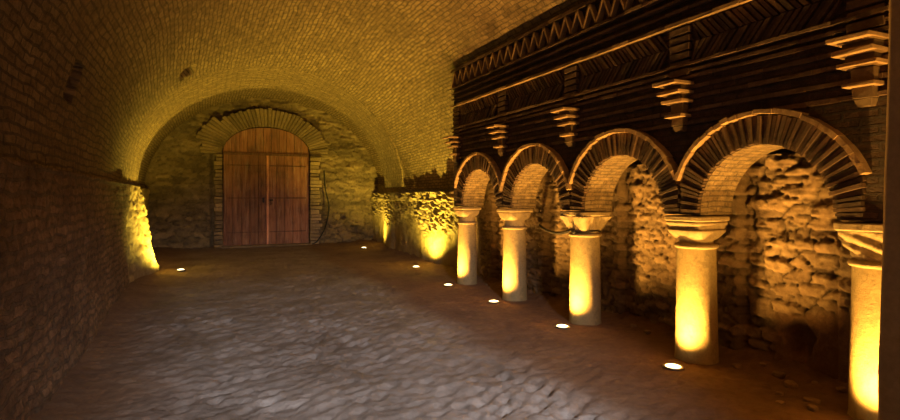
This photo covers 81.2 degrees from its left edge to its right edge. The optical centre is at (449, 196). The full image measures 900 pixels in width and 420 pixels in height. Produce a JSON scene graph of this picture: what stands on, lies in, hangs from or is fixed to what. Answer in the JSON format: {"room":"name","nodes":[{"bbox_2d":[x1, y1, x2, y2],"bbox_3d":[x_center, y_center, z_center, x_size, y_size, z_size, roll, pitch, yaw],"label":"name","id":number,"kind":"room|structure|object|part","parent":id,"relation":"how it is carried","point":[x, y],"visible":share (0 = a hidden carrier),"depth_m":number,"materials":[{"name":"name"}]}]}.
{"room":"vaulted brick cellar","nodes":[
{"label":"vaulted brick cellar","id":0,"kind":"room"},
{"bbox_2d":[0,157,158,419],"bbox_3d":[-4.454,0.740,6.410,0.826,1.960,21.380,0,0,-25],"label":"wall","id":1,"kind":"structure","parent":0,"point":[72,243],"depth_m":4.34,"materials":[{"name":"brick"}]},
{"bbox_2d":[145,98,378,248],"bbox_3d":[-5.813,-0.910,17.420,7.843,5.320,0.658,0,0,-25],"label":"wall","id":2,"kind":"structure","parent":0,"point":[179,178],"depth_m":16.69,"materials":[{"name":"stone"}]},
{"bbox_2d":[196,108,328,247],"bbox_3d":[-6.012,-0.650,17.112,4.089,4.512,0.309,0,0,-25],"label":"stone doorway","id":3,"kind":"structure","parent":2,"relation":"in","point":[213,135],"depth_m":17.02,"materials":[{"name":"beige stone"}]},
{"bbox_2d":[221,128,311,247],"bbox_3d":[-5.914,-0.317,17.041,2.780,3.865,0.440,0,0,-25],"label":"door","id":4,"kind":"structure","parent":3,"relation":"attached to","point":[249,178],"depth_m":17.09,"materials":[{"name":"brown wood"}]},
{"bbox_2d":[312,170,329,244],"bbox_3d":[-4.359,0.345,17.671,0.616,2.492,0.086,0,0,-33],"label":"power cable","id":5,"kind":"object","parent":3,"relation":"attached to","point":[323,170],"visible":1,"depth_m":17.75,"materials":[{"name":"black rubber"}]},
{"bbox_2d":[0,0,795,189],"bbox_3d":[-1.440,-1.819,7.794,7.296,3.267,21.350,0,0,-25],"label":"ceiling","id":6,"kind":"structure","parent":0,"point":[78,78],"depth_m":8.50,"materials":[{"name":"brick"}]},
{"bbox_2d":[122,66,404,187],"bbox_3d":[-3.777,-1.833,12.588,8.036,3.106,2.531,0,0,-40],"label":"arch","id":7,"kind":"object","parent":6,"relation":"attached to","point":[246,77],"visible":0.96,"depth_m":12.35,"materials":[{"name":"brick"}]},
{"bbox_2d":[30,239,853,419],"bbox_3d":[-1.486,1.575,7.800,7.080,0.231,21.400,0,0,-25],"label":"floor","id":8,"kind":"structure","parent":0,"point":[340,330],"depth_m":5.24,"materials":[{"name":"grey stone"}]},
{"bbox_2d":[453,207,480,284],"bbox_3d":[0.321,0.897,9.798,0.419,1.425,0.419,0,0,-25],"label":"stone column","id":9,"kind":"structure","parent":8,"relation":"on","point":[467,257],"depth_m":9.65,"materials":[{"name":"beige stone"}]},
{"bbox_2d":[488,300,499,302],"bbox_3d":[0.667,1.629,8.007,0.192,0.102,0.192,0,0,-25],"label":"spotlight","id":10,"kind":"object","parent":8,"relation":"on","point":[489,301],"visible":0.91,"depth_m":7.97,"materials":[{"name":"glass"}]},
{"bbox_2d":[497,208,532,300],"bbox_3d":[1.020,0.897,8.292,0.444,1.425,0.443,0,0,-25],"label":"stone column","id":11,"kind":"structure","parent":8,"relation":"on","point":[514,282],"depth_m":8.13,"materials":[{"name":"beige stone"}]},
{"bbox_2d":[555,324,569,328],"bbox_3d":[1.384,1.629,6.466,0.192,0.102,0.192,0,0,-25],"label":"spotlight","id":12,"kind":"object","parent":8,"relation":"on","point":[560,326],"visible":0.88,"depth_m":6.43,"materials":[{"name":"glass"}]},
{"bbox_2d":[559,211,611,324],"bbox_3d":[1.738,0.897,6.749,0.499,1.425,0.498,0,0,-25],"label":"stone column","id":13,"kind":"structure","parent":8,"relation":"on","point":[585,281],"depth_m":6.58,"materials":[{"name":"beige stone"}]},
{"bbox_2d":[539,224,600,234],"bbox_3d":[1.616,0.471,7.488,0.416,0.132,1.898,0,0,-9],"label":"chain","id":14,"kind":"object","parent":13,"relation":"attached to","point":[573,231],"visible":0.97,"depth_m":6.94,"materials":[{"name":"brown metal"}]},
{"bbox_2d":[662,363,683,370],"bbox_3d":[2.096,1.629,4.933,0.192,0.102,0.192,0,0,-25],"label":"spotlight","id":15,"kind":"object","parent":8,"relation":"on","point":[671,366],"visible":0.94,"depth_m":4.90,"materials":[{"name":"glass"}]},
{"bbox_2d":[664,215,729,364],"bbox_3d":[2.449,0.897,5.218,0.446,1.425,0.448,0,0,-25],"label":"stone column","id":16,"kind":"structure","parent":8,"relation":"on","point":[696,312],"depth_m":5.06,"materials":[{"name":"beige stone"}]},
{"bbox_2d":[442,0,888,221],"bbox_3d":[1.766,-1.100,6.434,0.693,2.540,7.680,0,0,-25],"label":"arcade","id":17,"kind":"object","parent":16,"relation":"on","point":[697,92],"visible":0.99,"depth_m":5.10,"materials":[{"name":"brown brick"}]},
{"bbox_3d":[0.461,-0.461,8.950,0.119,0.593,1.683,0,0,-25],"label":"hood mould","id":18,"kind":"part","parent":17,"relation":"part of","materials":[{"name":"brick"}]},
{"bbox_3d":[0.480,-1.475,8.957,0.059,0.350,1.380,0,0,-25],"label":"herringbone panel","id":19,"kind":"part","parent":17,"relation":"part of","materials":[{"name":"brick"}]},
{"bbox_3d":[1.171,-0.422,7.421,0.120,0.668,1.743,0,0,-25],"label":"hood mould","id":20,"kind":"part","parent":17,"relation":"part of","materials":[{"name":"brick"}]},
{"bbox_3d":[1.188,-1.475,7.433,0.059,0.350,1.420,0,0,-25],"label":"herringbone panel","id":21,"kind":"part","parent":17,"relation":"part of","materials":[{"name":"brick"}]},
{"bbox_3d":[1.883,-0.462,5.890,0.119,0.596,1.686,0,0,-25],"label":"hood mould","id":22,"kind":"part","parent":17,"relation":"part of","materials":[{"name":"brick"}]},
{"bbox_3d":[1.903,-1.475,5.896,0.059,0.350,1.410,0,0,-25],"label":"herringbone panel","id":23,"kind":"part","parent":17,"relation":"part of","materials":[{"name":"brick"}]},
{"bbox_3d":[2.594,-1.475,4.409,0.058,0.350,1.310,0,0,-25],"label":"herringbone panel","id":24,"kind":"part","parent":17,"relation":"part of","materials":[{"name":"brick"}]},
{"bbox_3d":[2.574,-0.441,4.404,0.120,0.572,1.645,0,0,-25],"label":"hood mould","id":25,"kind":"part","parent":17,"relation":"part of","materials":[{"name":"brick"}]},
{"bbox_2d":[732,363,741,368],"bbox_3d":[2.699,1.588,4.941,0.077,0.042,0.059,0,0,1],"label":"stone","id":26,"kind":"object","parent":8,"relation":"on","point":[735,365],"visible":1,"depth_m":4.92,"materials":[{"name":"brown stone"}]},
{"bbox_2d":[772,371,785,377],"bbox_3d":[2.938,1.587,4.693,0.075,0.046,0.087,0,0,-35],"label":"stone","id":27,"kind":"object","parent":8,"relation":"on","point":[778,374],"visible":1,"depth_m":4.67,"materials":[{"name":"brown stone"}]},
{"bbox_2d":[775,400,784,404],"bbox_3d":[2.550,1.586,4.052,0.054,0.023,0.053,0,0,-30],"label":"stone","id":28,"kind":"object","parent":8,"relation":"on","point":[780,402],"visible":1,"depth_m":4.04,"materials":[{"name":"brown stone"}]},
{"bbox_2d":[776,391,783,395],"bbox_3d":[2.662,1.585,4.237,0.053,0.026,0.046,0,0,40],"label":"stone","id":29,"kind":"object","parent":8,"relation":"on","point":[779,393],"visible":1,"depth_m":4.22,"materials":[{"name":"brown stone"}]},
{"bbox_2d":[783,380,797,388],"bbox_3d":[2.890,1.592,4.455,0.094,0.049,0.115,0,0,17],"label":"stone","id":30,"kind":"object","parent":8,"relation":"on","point":[791,384],"visible":0.99,"depth_m":4.42,"materials":[{"name":"brown stone"}]},
{"bbox_2d":[803,396,820,404],"bbox_3d":[2.819,1.585,4.089,0.112,0.036,0.073,0,0,38],"label":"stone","id":31,"kind":"object","parent":8,"relation":"on","point":[806,399],"visible":1,"depth_m":4.07,"materials":[{"name":"brown stone"}]},
{"bbox_2d":[806,404,818,411],"bbox_3d":[2.716,1.579,3.931,0.067,0.033,0.063,0,0,-9],"label":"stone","id":32,"kind":"object","parent":8,"relation":"on","point":[810,407],"visible":1,"depth_m":3.91,"materials":[{"name":"brown stone"}]},
{"bbox_2d":[836,386,846,392],"bbox_3d":[3.195,1.569,4.285,0.060,0.037,0.049,0,0,4],"label":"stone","id":33,"kind":"object","parent":8,"relation":"on","point":[842,389],"visible":1,"depth_m":4.26,"materials":[{"name":"brown stone"}]},
{"bbox_2d":[833,221,882,419],"bbox_3d":[3.119,0.897,3.776,0.456,1.425,0.457,0,0,-25],"label":"stone column","id":34,"kind":"structure","parent":8,"relation":"on","point":[864,239],"depth_m":3.72,"materials":[{"name":"beige stone"}]},
{"bbox_2d":[878,0,899,419],"bbox_3d":[2.725,-0.530,2.701,0.509,4.300,0.711,0,0,-25],"label":"pillar","id":35,"kind":"structure","parent":8,"relation":"on","point":[889,338],"depth_m":2.84,"materials":[{"name":"paint"}]},
{"bbox_2d":[370,153,851,382],"bbox_3d":[1.256,0.670,9.064,0.857,2.160,21.370,0,0,-23],"label":"wall","id":36,"kind":"structure","parent":0,"point":[784,272],"depth_m":5.40,"materials":[{"name":"stone"}]}
]}

